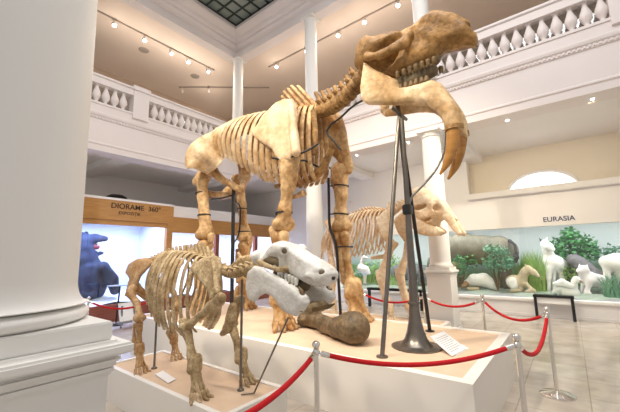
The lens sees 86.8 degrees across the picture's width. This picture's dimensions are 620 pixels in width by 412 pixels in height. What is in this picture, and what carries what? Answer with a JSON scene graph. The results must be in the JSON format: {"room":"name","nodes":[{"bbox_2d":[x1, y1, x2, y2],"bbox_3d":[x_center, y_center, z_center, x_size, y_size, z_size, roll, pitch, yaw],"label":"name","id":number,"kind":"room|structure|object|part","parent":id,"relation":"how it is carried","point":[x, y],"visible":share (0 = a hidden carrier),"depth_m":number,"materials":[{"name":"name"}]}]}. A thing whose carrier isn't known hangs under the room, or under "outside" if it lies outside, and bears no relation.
{"room":"museum","nodes":[
{"label":"museum","id":0,"kind":"room"},
{"bbox_2d":[85,288,144,306],"bbox_3d":[-6.370,2.501,8.704,1.850,0.294,4.240,-8,-11,37],"label":"floor","id":1,"kind":"structure","parent":0,"point":[107,298],"depth_m":9.17,"materials":[{"name":"white"}]},
{"bbox_2d":[78,231,118,299],"bbox_3d":[-6.112,1.700,9.181,1.241,2.003,0.989,-3,-9,13],"label":"bear","id":2,"kind":"object","parent":1,"relation":"on","point":[94,276],"visible":0.7,"depth_m":9.02},
{"bbox_2d":[82,223,163,292],"bbox_3d":[-6.387,1.505,8.895,1.910,2.300,4.300,-8,-11,37],"label":"wall","id":3,"kind":"structure","parent":0,"point":[124,244],"depth_m":10.64,"materials":[{"name":"white paint"}]},
{"bbox_2d":[91,67,229,134],"bbox_3d":[-7.996,-3.325,12.133,0.200,3.700,14.300,-8,-11,37],"label":"wall","id":4,"kind":"structure","parent":0,"point":[96,70],"depth_m":13.96,"materials":[{"name":"beige paint"}]},
{"bbox_2d":[85,174,237,304],"bbox_3d":[-7.195,1.071,10.239,0.200,4.400,13.300,-8,-11,37],"label":"wall","id":5,"kind":"structure","parent":0,"point":[101,185],"depth_m":11.96,"materials":[{"name":"white paint"}]},
{"bbox_2d":[170,282,237,295],"bbox_3d":[-3.560,3.054,12.272,1.810,0.215,4.770,-8,-11,37],"label":"floor","id":6,"kind":"structure","parent":0,"point":[226,286],"depth_m":11.99,"materials":[{"name":"white"}]},
{"bbox_2d":[172,233,238,286],"bbox_3d":[-4.311,2.154,12.993,0.050,2.200,4.770,-8,-11,37],"label":"wall","id":7,"kind":"structure","parent":0,"point":[178,239],"depth_m":12.89,"materials":[{"name":"white paint"}]},
{"bbox_2d":[93,0,549,119],"bbox_3d":[-0.452,-6.298,6.635,19.400,0.200,14.400,-8,-11,37],"label":"ceiling","id":8,"kind":"structure","parent":0,"point":[116,52],"depth_m":11.53,"materials":[{"name":"paint"}]},
{"bbox_2d":[138,47,148,52],"bbox_3d":[-5.716,-5.357,11.292,0.340,0.030,0.340,-8,-11,37],"label":"ceiling speaker","id":9,"kind":"object","parent":8,"relation":"attached to","point":[141,49],"visible":1,"depth_m":11.27,"materials":[{"name":"beige plastic"}]},
{"bbox_2d":[97,10,214,70],"bbox_3d":[-5.010,-5.434,10.865,0.040,0.035,4.350,-8,-11,37],"label":"track rail","id":10,"kind":"object","parent":8,"relation":"attached to","point":[97,10],"visible":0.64,"depth_m":10.68,"materials":[{"name":"beige"}]},
{"bbox_2d":[190,74,199,78],"bbox_3d":[-4.543,-5.121,12.955,0.340,0.030,0.340,-8,-11,37],"label":"ceiling speaker","id":11,"kind":"object","parent":8,"relation":"attached to","point":[196,76],"visible":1,"depth_m":12.94,"materials":[{"name":"beige plastic"}]},
{"bbox_2d":[179,87,268,87],"bbox_3d":[-3.604,-4.985,13.795,3.758,0.035,0.040,-1,-9,-3],"label":"track rail","id":12,"kind":"object","parent":8,"relation":"attached to","point":[179,87],"visible":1,"depth_m":13.76,"materials":[{"name":"beige"}]},
{"bbox_2d":[119,0,354,63],"bbox_3d":[0.039,-7.018,3.625,14.810,1.120,10.160,-8,-11,37],"label":"trim","id":13,"kind":"structure","parent":8,"relation":"attached to","point":[279,20],"depth_m":10.30,"materials":[{"name":"white paint"}]},
{"bbox_2d":[198,0,273,25],"bbox_3d":[-1.636,-6.700,8.458,5.410,0.080,3.810,-8,-11,37],"label":"window","id":14,"kind":"structure","parent":13,"relation":"attached to","point":[235,12],"depth_m":10.51,"materials":[{"name":"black glass"}]},
{"bbox_2d":[268,0,398,66],"bbox_3d":[1.263,-5.654,10.218,7.200,0.035,0.040,-8,-11,37],"label":"track rail","id":15,"kind":"object","parent":8,"relation":"attached to","point":[385,6],"visible":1,"depth_m":10.37,"materials":[{"name":"beige"}]},
{"bbox_2d":[86,97,619,196],"bbox_3d":[-0.671,-2.127,6.094,20.000,0.800,14.200,-8,-11,37],"label":"ceiling","id":16,"kind":"structure","parent":0,"point":[601,117],"depth_m":8.72,"materials":[{"name":"white paint"}]},
{"bbox_2d":[87,101,235,180],"bbox_3d":[-5.763,-1.970,7.490,0.560,1.150,10.120,-8,-11,37],"label":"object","id":17,"kind":"structure","parent":16,"relation":"attached to","point":[110,139],"depth_m":8.72,"materials":[{"name":"white paint"}]},
{"bbox_2d":[91,72,230,144],"bbox_3d":[-4.405,-2.681,9.100,0.325,0.900,5.350,-8,-11,37],"label":"balustrade","id":18,"kind":"object","parent":17,"relation":"on","point":[141,98],"visible":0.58,"depth_m":8.88,"materials":[{"name":"white stone"}]},
{"bbox_3d":[-4.397,-2.361,9.048,0.200,0.050,5.350,-8,-11,37],"label":"rail","id":19,"kind":"part","parent":18,"relation":"part of","materials":[{"name":"white stone"}]},
{"bbox_2d":[235,20,619,181],"bbox_3d":[3.309,-2.225,6.959,14.770,1.150,0.560,-8,-11,37],"label":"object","id":20,"kind":"structure","parent":16,"relation":"attached to","point":[570,80],"depth_m":6.18,"materials":[{"name":"white paint"}]},
{"bbox_2d":[230,56,246,146],"bbox_3d":[-2.509,-3.602,11.417,0.440,3.160,0.440,-8,-11,37],"label":"column","id":21,"kind":"structure","parent":20,"relation":"on","point":[238,62],"depth_m":11.36,"materials":[{"name":"paint"}]},
{"bbox_2d":[300,12,319,99],"bbox_3d":[0.039,-3.957,9.447,0.440,3.160,0.440,-8,-11,37],"label":"column","id":22,"kind":"structure","parent":20,"relation":"on","point":[309,20],"depth_m":9.37,"materials":[{"name":"paint"}]},
{"bbox_2d":[91,35,618,152],"bbox_3d":[-0.748,-2.731,4.821,10.840,0.035,7.990,-8,-11,37],"label":"trim","id":23,"kind":"structure","parent":20,"relation":"attached to","point":[605,40],"depth_m":6.58,"materials":[{"name":"white paint"}]},
{"bbox_2d":[412,0,435,79],"bbox_3d":[2.547,-4.306,7.508,0.440,3.160,0.440,-8,-11,37],"label":"column","id":24,"kind":"structure","parent":20,"relation":"on","point":[420,8],"depth_m":7.39,"materials":[{"name":"paint"}]},
{"bbox_2d":[241,0,619,143],"bbox_3d":[1.821,-2.966,8.027,10.648,0.900,0.325,-8,-11,37],"label":"balustrade","id":25,"kind":"object","parent":20,"relation":"on","point":[550,9],"visible":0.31,"depth_m":6.15,"materials":[{"name":"white stone"}]},
{"bbox_3d":[1.833,-3.251,8.055,10.600,0.230,0.260,-8,-11,37],"label":"handrail","id":26,"kind":"part","parent":25,"relation":"part of","materials":[{"name":"white stone"}]},
{"bbox_2d":[105,298,619,411],"bbox_3d":[0.034,2.577,6.159,20.000,0.100,16.200,-8,-11,37],"label":"floor","id":27,"kind":"structure","parent":0,"point":[587,353],"depth_m":4.83,"materials":[{"name":"beige stone"}]},
{"bbox_2d":[0,0,133,411],"bbox_3d":[-1.371,-0.289,1.487,0.850,4.180,0.850,-8,-11,37],"label":"column","id":28,"kind":"structure","parent":27,"relation":"on","point":[55,356],"depth_m":1.32,"materials":[{"name":"paint"}]},
{"bbox_3d":[-1.357,0.416,1.377,0.724,0.176,0.724,-8,-11,37],"label":"moulding","id":29,"kind":"part","parent":28,"relation":"part of","materials":[{"name":"paint"}]},
{"bbox_2d":[86,296,90,314],"bbox_3d":[-3.834,2.038,5.628,0.330,0.947,0.330,-8,-11,37],"label":"stanchion","id":30,"kind":"object","parent":27,"relation":"on","point":[88,297],"visible":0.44,"depth_m":5.67,"materials":[{"name":"silver metal"}]},
{"bbox_2d":[89,301,145,309],"bbox_3d":[-3.328,1.747,5.833,1.077,0.187,0.041,2,-9,-17],"label":"rope","id":31,"kind":"object","parent":30,"relation":"hanging from","point":[91,302],"visible":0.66,"depth_m":5.77,"materials":[{"name":"red fabric"}]},
{"bbox_2d":[107,284,127,325],"bbox_3d":[-4.709,2.437,8.109,0.320,0.956,0.550,-8,-11,37],"label":"stand","id":32,"kind":"object","parent":27,"relation":"on","point":[121,284],"visible":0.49,"depth_m":8.03,"materials":[{"name":"black"}]},
{"bbox_2d":[107,284,127,286],"bbox_3d":[-4.695,1.974,8.162,0.260,0.025,0.550,-8,-11,37],"label":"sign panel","id":33,"kind":"object","parent":32,"relation":"on","point":[121,284],"depth_m":8.01,"materials":[{"name":"white"}]},
{"bbox_2d":[115,302,134,328],"bbox_3d":[-4.278,2.569,7.729,0.249,0.560,0.520,-8,-11,37],"label":"panel","id":34,"kind":"object","parent":27,"relation":"on","point":[125,316],"visible":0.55,"depth_m":7.69,"materials":[{"name":"white"}]},
{"bbox_2d":[83,194,173,321],"bbox_3d":[-5.585,1.334,8.284,0.252,3.220,4.300,-8,-11,37],"label":"display case","id":35,"kind":"object","parent":27,"relation":"on","point":[103,210],"visible":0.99,"depth_m":8.99,"materials":[{"name":"orange wood"}]},
{"bbox_3d":[-5.572,1.431,8.260,0.160,2.220,4.300,-8,-11,37],"label":"frame","id":36,"kind":"part","parent":35,"relation":"part of","materials":[{"name":"orange wood"}]},
{"bbox_3d":[-5.536,2.714,8.051,0.150,0.420,4.300,-8,-11,37],"label":"skirting","id":37,"kind":"part","parent":35,"relation":"part of","materials":[{"name":"red wood"}]},
{"bbox_2d":[106,350,286,411],"bbox_3d":[-1.297,1.939,3.401,2.200,0.362,0.720,-8,-11,37],"label":"plinth","id":38,"kind":"object","parent":27,"relation":"on","point":[146,392],"visible":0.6,"depth_m":3.20,"materials":[{"name":"paint"}]},
{"bbox_2d":[151,277,159,369],"bbox_3d":[-1.752,1.324,3.745,0.062,1.000,0.062,-8,-11,37],"label":"support post","id":39,"kind":"object","parent":38,"relation":"on","point":[155,339],"visible":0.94,"depth_m":3.70,"materials":[{"name":"metal"}]},
{"bbox_2d":[155,371,175,382],"bbox_3d":[-1.492,1.760,3.380,0.100,0.006,0.414,7,-12,-43],"label":"label card","id":40,"kind":"object","parent":38,"relation":"on","point":[163,375],"visible":1,"depth_m":3.38,"materials":[{"name":"white paper"}]},
{"bbox_2d":[124,241,338,405],"bbox_3d":[-1.180,1.071,3.396,3.452,1.373,0.729,-8,-11,37],"label":"skeleton","id":41,"kind":"object","parent":38,"relation":"on","point":[299,278],"visible":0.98,"depth_m":3.02,"materials":[{"name":"ceramic"}]},
{"bbox_2d":[237,279,243,391],"bbox_3d":[-0.647,1.202,3.091,0.062,1.000,0.062,-8,-11,37],"label":"support post","id":42,"kind":"object","parent":38,"relation":"on","point":[240,389],"visible":1,"depth_m":3.08,"materials":[{"name":"metal"}]},
{"bbox_3d":[-0.647,1.202,3.091,0.023,1.000,0.024,-8,-11,37],"label":"rod","id":43,"kind":"part","parent":42,"relation":"part of","materials":[{"name":"metal"}]},
{"bbox_2d":[241,317,288,394],"bbox_3d":[-0.356,1.277,2.771,0.634,0.729,0.108,-10,-12,43],"label":"rod","id":44,"kind":"object","parent":38,"relation":"on","point":[287,319],"visible":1,"depth_m":2.74,"materials":[{"name":"metal"}]},
{"bbox_2d":[170,206,274,309],"bbox_3d":[-2.815,1.836,11.852,0.160,3.220,4.770,-8,-11,37],"label":"display case","id":45,"kind":"object","parent":27,"relation":"on","point":[185,219],"visible":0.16,"depth_m":11.46,"materials":[{"name":"orange wood"}]},
{"bbox_3d":[-2.784,3.219,11.634,0.130,0.420,4.770,-8,-11,37],"label":"skirting","id":46,"kind":"part","parent":45,"relation":"part of","materials":[{"name":"red wood"}]},
{"bbox_3d":[-2.865,0.427,12.090,0.100,0.360,4.770,-8,-11,37],"label":"panel","id":47,"kind":"part","parent":45,"relation":"part of","materials":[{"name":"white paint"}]},
{"bbox_2d":[312,340,319,411],"bbox_3d":[0.052,1.450,2.323,0.330,0.947,0.330,-8,-11,37],"label":"stanchion","id":48,"kind":"object","parent":27,"relation":"on","point":[315,344],"visible":0.94,"depth_m":2.34,"materials":[{"name":"silver metal"}]},
{"bbox_2d":[245,352,316,411],"bbox_3d":[-0.285,1.039,1.788,0.041,0.148,1.360,-6,-10,29],"label":"rope","id":49,"kind":"object","parent":48,"relation":"hanging from","point":[289,382],"visible":1,"depth_m":1.99,"materials":[{"name":"red fabric"}]},
{"bbox_3d":[0.052,1.468,2.320,0.039,0.810,0.039,-8,-11,37],"label":"post","id":50,"kind":"part","parent":48,"relation":"part of","materials":[{"name":"silver metal"}]},
{"bbox_2d":[320,343,514,366],"bbox_3d":[0.809,1.115,2.424,1.533,0.142,0.040,0,-9,-4],"label":"rope","id":51,"kind":"object","parent":48,"relation":"hanging from","point":[511,346],"visible":1,"depth_m":2.40,"materials":[{"name":"red fabric"}]},
{"bbox_2d":[306,169,330,308],"bbox_3d":[0.132,0.811,8.742,0.662,4.180,0.662,-8,-11,37],"label":"column","id":52,"kind":"structure","parent":27,"relation":"on","point":[314,231],"depth_m":8.63,"materials":[{"name":"paint"}]},
{"bbox_2d":[131,302,514,411],"bbox_3d":[-0.356,2.093,5.091,5.790,0.542,2.090,-8,-11,37],"label":"plinth","id":53,"kind":"object","parent":27,"relation":"on","point":[485,384],"visible":0.57,"depth_m":3.50,"materials":[{"name":"paint"}]},
{"bbox_2d":[230,189,235,302],"bbox_3d":[-1.474,0.784,6.258,0.187,2.470,0.187,-8,-11,37],"label":"support post","id":54,"kind":"object","parent":53,"relation":"on","point":[233,191],"visible":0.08,"depth_m":6.25,"materials":[{"name":"black metal"}]},
{"bbox_2d":[185,10,477,332],"bbox_3d":[-0.139,-0.153,5.331,5.490,3.967,1.870,-8,-11,37],"label":"skeleton","id":55,"kind":"object","parent":53,"relation":"on","point":[397,68],"visible":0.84,"depth_m":5.01,"materials":[{"name":"ceramic"}]},
{"bbox_2d":[297,311,369,344],"bbox_3d":[0.260,1.523,4.378,0.435,0.372,1.521,3,-10,-25],"label":"bone","id":56,"kind":"object","parent":53,"relation":"on","point":[351,327],"visible":0.85,"depth_m":3.83},
{"bbox_2d":[327,178,341,314],"bbox_3d":[0.411,0.677,5.442,0.215,2.361,0.083,-8,-11,37],"label":"support rod","id":57,"kind":"object","parent":53,"relation":"on","point":[328,179],"visible":0.91,"depth_m":5.40,"materials":[{"name":"black metal"}]},
{"bbox_2d":[376,105,445,358],"bbox_3d":[1.340,0.085,3.958,0.767,3.051,1.520,-8,-11,37],"label":"stand","id":58,"kind":"object","parent":53,"relation":"on","point":[415,341],"visible":0.97,"depth_m":3.79,"materials":[{"name":"metal"}]},
{"bbox_3d":[1.375,-0.421,3.880,0.515,0.909,0.043,-6,-10,28],"label":"chin rod","id":59,"kind":"part","parent":58,"relation":"part of","materials":[{"name":"grey metal"}]},
{"bbox_2d":[430,331,465,355],"bbox_3d":[1.509,1.500,3.598,0.545,0.114,0.313,7,-12,-44],"label":"label card","id":60,"kind":"object","parent":53,"relation":"on","point":[450,345],"visible":1,"depth_m":3.58,"materials":[{"name":"white paper"}]},
{"bbox_2d":[436,334,458,351],"bbox_3d":[1.513,1.497,3.588,0.418,0.076,0.219,7,-12,-44],"label":"print","id":61,"kind":"object","parent":60,"relation":"attached to","point":[445,341],"depth_m":3.58,"materials":[{"name":"grey paper"}]},
{"bbox_2d":[322,309,450,326],"bbox_3d":[1.063,2.444,6.774,3.300,0.312,0.900,-8,-11,37],"label":"plinth","id":62,"kind":"object","parent":27,"relation":"on","point":[377,316],"visible":0.18,"depth_m":6.46,"materials":[{"name":"paint"}]},
{"bbox_2d":[320,187,465,320],"bbox_3d":[1.443,0.986,6.670,3.230,2.546,0.996,-8,-11,37],"label":"skeleton","id":63,"kind":"object","parent":62,"relation":"on","point":[429,209],"visible":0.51,"depth_m":6.46},
{"bbox_2d":[367,287,423,310],"bbox_3d":[2.537,2.756,9.797,1.741,0.570,0.240,-8,-11,37],"label":"table","id":64,"kind":"object","parent":27,"relation":"on","point":[369,289],"visible":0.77,"depth_m":9.81,"materials":[{"name":"black metal"}]},
{"bbox_3d":[1.862,2.875,10.252,0.080,0.500,0.060,-8,-11,37],"label":"leg","id":65,"kind":"part","parent":64,"relation":"part of","materials":[{"name":"black metal"}]},
{"bbox_3d":[3.152,2.696,9.254,0.080,0.500,0.060,-8,-11,37],"label":"leg","id":66,"kind":"part","parent":64,"relation":"part of","materials":[{"name":"black metal"}]},
{"bbox_2d":[422,293,426,323],"bbox_3d":[1.890,1.888,5.362,0.330,0.947,0.330,-8,-11,37],"label":"stanchion","id":67,"kind":"object","parent":27,"relation":"on","point":[425,321],"visible":0.14,"depth_m":5.37,"materials":[{"name":"silver metal"}]},
{"bbox_3d":[1.890,1.906,5.359,0.039,0.810,0.039,-8,-11,37],"label":"post","id":68,"kind":"part","parent":67,"relation":"part of","materials":[{"name":"silver metal"}]},
{"bbox_2d":[415,126,462,327],"bbox_3d":[2.648,0.460,6.797,0.552,4.180,0.552,-8,-11,37],"label":"column","id":69,"kind":"structure","parent":27,"relation":"on","point":[441,275],"depth_m":6.56,"materials":[{"name":"paint"}]},
{"bbox_3d":[2.662,1.187,6.684,0.470,0.114,0.470,-8,-11,37],"label":"moulding","id":70,"kind":"part","parent":69,"relation":"part of","materials":[{"name":"paint"}]},
{"bbox_2d":[340,215,619,322],"bbox_3d":[5.607,1.525,8.294,11.600,2.426,0.220,-8,-11,37],"label":"diorama","id":71,"kind":"object","parent":27,"relation":"on","point":[602,311],"visible":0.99,"depth_m":8.20,"materials":[{"name":"white paint"}]},
{"bbox_2d":[480,294,486,330],"bbox_3d":[2.610,1.801,4.893,0.330,0.947,0.330,-8,-11,37],"label":"stanchion","id":72,"kind":"object","parent":27,"relation":"on","point":[481,295],"visible":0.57,"depth_m":4.91,"materials":[{"name":"silver metal"}]},
{"bbox_2d":[427,297,480,307],"bbox_3d":[2.244,1.526,5.177,0.869,0.153,0.041,-7,-11,33],"label":"rope","id":73,"kind":"object","parent":72,"relation":"hanging from","point":[428,299],"visible":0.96,"depth_m":5.14,"materials":[{"name":"red fabric"}]},
{"bbox_2d":[512,333,527,411],"bbox_3d":[1.578,1.437,2.424,0.330,0.947,0.330,-8,-11,37],"label":"stanchion","id":74,"kind":"object","parent":27,"relation":"on","point":[516,337],"visible":0.96,"depth_m":2.44,"materials":[{"name":"silver metal"}]},
{"bbox_3d":[1.579,1.455,2.421,0.039,0.810,0.039,-8,-11,37],"label":"post","id":75,"kind":"part","parent":74,"relation":"part of","materials":[{"name":"silver metal"}]},
{"bbox_2d":[533,294,576,321],"bbox_3d":[5.737,2.374,7.700,0.780,0.560,0.240,-8,-11,37],"label":"table","id":76,"kind":"object","parent":27,"relation":"on","point":[538,298],"visible":0.97,"depth_m":7.65,"materials":[{"name":"black metal"}]},
{"bbox_3d":[5.416,2.434,7.850,0.060,0.500,0.050,-8,-11,37],"label":"leg","id":77,"kind":"part","parent":76,"relation":"part of","materials":[{"name":"black metal"}]},
{"bbox_3d":[5.703,2.220,7.684,0.640,0.140,0.020,-8,-11,37],"label":"panel","id":78,"kind":"part","parent":76,"relation":"part of","materials":[{"name":"white"}]},
{"bbox_3d":[5.966,2.357,7.424,0.060,0.500,0.050,-8,-11,37],"label":"leg","id":79,"kind":"part","parent":76,"relation":"part of","materials":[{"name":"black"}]},
{"bbox_2d":[539,306,576,401],"bbox_3d":[2.702,1.609,3.666,0.330,0.947,0.330,-8,-11,37],"label":"stanchion","id":80,"kind":"object","parent":27,"relation":"on","point":[555,393],"visible":1,"depth_m":3.61,"materials":[{"name":"silver metal"}]},
{"bbox_2d":[482,299,544,321],"bbox_3d":[2.650,1.405,4.326,0.041,0.194,1.251,0,-9,-4],"label":"rope","id":81,"kind":"object","parent":80,"relation":"hanging from","point":[542,315],"visible":0.97,"depth_m":4.24,"materials":[{"name":"red fabric"}]},
{"bbox_2d":[521,314,548,356],"bbox_3d":[2.135,1.248,3.088,0.041,0.243,1.689,-9,-12,41],"label":"rope","id":82,"kind":"object","parent":80,"relation":"hanging from","point":[546,318],"visible":0.9,"depth_m":3.21,"materials":[{"name":"red fabric"}]},
{"bbox_3d":[2.702,1.627,3.663,0.039,0.810,0.039,-8,-11,37],"label":"post","id":83,"kind":"part","parent":80,"relation":"part of","materials":[{"name":"silver metal"}]},
{"bbox_2d":[245,160,619,299],"bbox_3d":[3.140,0.912,10.477,20.000,4.400,0.200,-8,-11,37],"label":"wall","id":84,"kind":"structure","parent":0,"point":[598,204],"depth_m":9.43,"materials":[{"name":"white paint"}]},
{"bbox_2d":[322,201,351,228],"bbox_3d":[0.852,0.366,12.220,1.640,0.940,0.030,-8,-11,37],"label":"trim","id":85,"kind":"structure","parent":84,"relation":"attached to","point":[347,201],"depth_m":11.82,"materials":[{"name":"white paint"}]},
{"bbox_2d":[347,0,607,106],"bbox_3d":[3.968,-3.594,11.866,19.400,3.700,0.200,-8,-11,37],"label":"wall","id":86,"kind":"structure","parent":0,"point":[592,6],"depth_m":9.95,"materials":[{"name":"beige paint"}]},
{"bbox_2d":[342,278,619,299],"bbox_3d":[5.612,2.445,9.779,13.600,0.197,2.300,-8,-11,37],"label":"floor","id":87,"kind":"structure","parent":0,"point":[596,292],"depth_m":9.05,"materials":[{"name":"white"}]},
{"bbox_2d":[357,255,370,283],"bbox_3d":[1.990,2.343,12.089,0.532,1.071,0.346,-8,-11,37],"label":"stork","id":88,"kind":"object","parent":87,"relation":"on","point":[361,267],"visible":0.98,"depth_m":12.03,"materials":[{"name":"white plastic"}]},
{"bbox_2d":[352,255,399,281],"bbox_3d":[2.277,2.421,12.850,2.498,1.156,1.013,-8,-11,37],"label":"shrub","id":89,"kind":"object","parent":87,"relation":"on","point":[394,259],"visible":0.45,"depth_m":12.57,"materials":[{"name":"green plant"}]},
{"bbox_2d":[355,273,397,284],"bbox_3d":[2.102,2.681,12.338,2.774,0.596,0.461,-8,-11,37],"label":"clump","id":90,"kind":"object","parent":87,"relation":"on","point":[392,282],"visible":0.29,"depth_m":11.99,"materials":[{"name":"green plant"}]},
{"bbox_2d":[390,263,426,285],"bbox_3d":[3.546,2.373,11.360,1.569,0.802,0.646,-8,-11,37],"label":"grazing animal","id":91,"kind":"object","parent":87,"relation":"on","point":[394,267],"visible":0.3,"depth_m":11.09},
{"bbox_2d":[451,254,477,288],"bbox_3d":[4.613,1.963,9.873,0.901,1.022,0.565,-8,-11,37],"label":"shrub","id":92,"kind":"object","parent":87,"relation":"on","point":[458,257],"visible":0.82,"depth_m":9.85,"materials":[{"name":"green plant"}]},
{"bbox_3d":[4.596,2.080,9.855,0.438,0.784,0.124,-8,-11,37],"label":"stem","id":93,"kind":"part","parent":92,"relation":"part of","materials":[{"name":"brown"}]},
{"bbox_2d":[427,233,518,288],"bbox_3d":[5.006,1.729,10.377,2.825,1.786,1.111,-8,-11,37],"label":"ox","id":94,"kind":"object","parent":87,"relation":"on","point":[470,244],"visible":0.44,"depth_m":9.93,"materials":[{"name":"fur"}]},
{"bbox_2d":[461,273,499,290],"bbox_3d":[5.020,2.236,9.691,0.996,0.512,0.412,-6,-10,30],"label":"animal","id":95,"kind":"object","parent":87,"relation":"on","point":[481,279],"visible":0.93,"depth_m":9.57},
{"bbox_3d":[4.793,2.428,9.632,0.350,0.096,0.097,-6,-10,28],"label":"leg","id":96,"kind":"part","parent":95,"relation":"part of","materials":[{"name":"fur"}]},
{"bbox_2d":[480,243,516,289],"bbox_3d":[5.349,1.702,9.320,0.622,1.339,0.892,6,-12,-40],"label":"shrub","id":97,"kind":"object","parent":87,"relation":"on","point":[497,281],"visible":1,"depth_m":9.29,"materials":[{"name":"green plant"}]},
{"bbox_3d":[5.355,1.807,9.289,0.471,1.121,0.130,-8,-11,37],"label":"stem","id":98,"kind":"part","parent":97,"relation":"part of","materials":[{"name":"brown"}]},
{"bbox_2d":[506,264,539,292],"bbox_3d":[5.833,1.983,9.008,0.833,0.773,0.530,-8,-11,37],"label":"foal","id":99,"kind":"object","parent":87,"relation":"on","point":[517,283],"visible":0.99,"depth_m":8.91,"materials":[{"name":"fur"}]},
{"bbox_2d":[514,250,535,288],"bbox_3d":[6.379,1.899,9.703,0.804,1.170,0.447,-8,-11,37],"label":"clump","id":100,"kind":"object","parent":87,"relation":"on","point":[522,264],"visible":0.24,"depth_m":9.68,"materials":[{"name":"green plant"}]},
{"bbox_2d":[521,249,547,291],"bbox_3d":[6.303,1.788,9.136,0.691,1.219,0.453,-8,-11,37],"label":"clump","id":101,"kind":"object","parent":87,"relation":"on","point":[539,284],"visible":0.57,"depth_m":9.01,"materials":[{"name":"green plant"}]},
{"bbox_2d":[539,238,567,290],"bbox_3d":[6.681,1.590,8.959,0.745,1.467,0.438,3,-10,-25],"label":"antelope","id":102,"kind":"object","parent":87,"relation":"on","point":[555,267],"visible":0.86,"depth_m":8.84,"materials":[{"name":"white fur"}]},
{"bbox_2d":[552,276,582,298],"bbox_3d":[6.448,2.044,8.219,0.656,0.576,0.402,-8,-11,37],"label":"animal","id":103,"kind":"object","parent":87,"relation":"on","point":[561,286],"visible":0.91,"depth_m":8.13,"materials":[{"name":"white fur"}]},
{"bbox_2d":[560,263,580,282],"bbox_3d":[7.059,1.866,8.858,0.599,0.793,0.737,1,-9,-11],"label":"shrub","id":104,"kind":"object","parent":87,"relation":"on","point":[571,266],"visible":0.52,"depth_m":8.80,"materials":[{"name":"green plant"}]},
{"bbox_2d":[549,226,599,281],"bbox_3d":[7.219,1.341,8.987,1.166,1.598,0.855,-8,-11,37],"label":"leafy tree","id":105,"kind":"object","parent":87,"relation":"on","point":[568,239],"visible":0.68,"depth_m":8.92,"materials":[{"name":"green plant"}]},
{"bbox_3d":[7.241,1.480,8.977,0.636,1.319,0.172,-8,-11,37],"label":"stem","id":106,"kind":"part","parent":105,"relation":"part of","materials":[{"name":"brown"}]},
{"bbox_2d":[566,254,602,274],"bbox_3d":[7.219,1.651,8.507,0.346,0.836,0.841,7,-12,-42],"label":"animal","id":107,"kind":"object","parent":87,"relation":"on","point":[574,260],"visible":0.55,"depth_m":8.53,"materials":[{"name":"grey"}]},
{"bbox_2d":[576,264,605,293],"bbox_3d":[7.072,1.844,8.268,0.682,0.762,0.390,-1,-9,-3],"label":"lynx","id":108,"kind":"object","parent":87,"relation":"on","point":[589,280],"visible":0.85,"depth_m":8.17,"materials":[{"name":"white fur"}]},
{"bbox_2d":[588,242,619,283],"bbox_3d":[8.108,1.538,8.756,1.468,1.130,0.644,-8,-11,37],"label":"shrub","id":109,"kind":"object","parent":87,"relation":"on","point":[614,249],"visible":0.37,"depth_m":8.81,"materials":[{"name":"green plant"}]},
{"bbox_2d":[592,272,619,297],"bbox_3d":[7.194,1.877,7.890,0.727,0.626,0.434,-8,-11,37],"label":"clump","id":110,"kind":"object","parent":87,"relation":"on","point":[609,291],"visible":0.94,"depth_m":7.80,"materials":[{"name":"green plant"}]},
{"bbox_2d":[598,253,619,286],"bbox_3d":[7.743,1.691,8.166,0.859,1.025,0.549,-4,-9,19],"label":"animal","id":111,"kind":"object","parent":87,"relation":"on","point":[610,263],"visible":0.77,"depth_m":8.11},
{"bbox_2d":[349,132,619,285],"bbox_3d":[6.017,0.602,9.813,14.600,4.100,2.250,-8,-11,37],"label":"wall","id":112,"kind":"structure","parent":0,"point":[595,157],"depth_m":9.31,"materials":[{"name":"beige paint"}]},
{"bbox_2d":[507,169,579,189],"bbox_3d":[6.173,-0.682,8.766,1.650,0.569,0.230,-8,-11,37],"label":"window","id":113,"kind":"structure","parent":112,"relation":"in","point":[541,177],"depth_m":8.81,"materials":[{"name":"white glass"}]},
{"bbox_2d":[467,176,619,200],"bbox_3d":[7.834,-0.660,7.061,8.120,0.160,0.570,-8,-11,37],"label":"trim","id":114,"kind":"structure","parent":112,"relation":"attached to","point":[610,180],"depth_m":8.18,"materials":[{"name":"white paint"}]},
{"bbox_3d":[-6.579,-0.093,9.272,2.200,0.060,4.300,-8,-11,37],"label":"ceiling","id":115,"kind":"structure","parent":0,"visible":0},
{"bbox_2d":[106,194,126,198],"bbox_3d":[-5.520,-0.232,9.351,0.600,0.200,0.600,-8,-11,37],"label":"dome lamp","id":116,"kind":"object","parent":115,"relation":"on","point":[110,195],"visible":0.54,"depth_m":9.17,"materials":[{"name":"black metal"}]},
{"bbox_3d":[0.982,2.014,6.063,0.330,0.947,0.330,-8,-11,37],"label":"stanchion","id":117,"kind":"object","parent":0,"visible":0},
{"bbox_2d":[364,293,422,303],"bbox_3d":[1.430,1.629,5.763,1.159,0.159,0.041,-8,-11,37],"label":"rope","id":118,"kind":"object","parent":117,"relation":"hanging from","point":[421,297],"visible":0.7,"depth_m":5.74,"materials":[{"name":"red fabric"}]}
]}

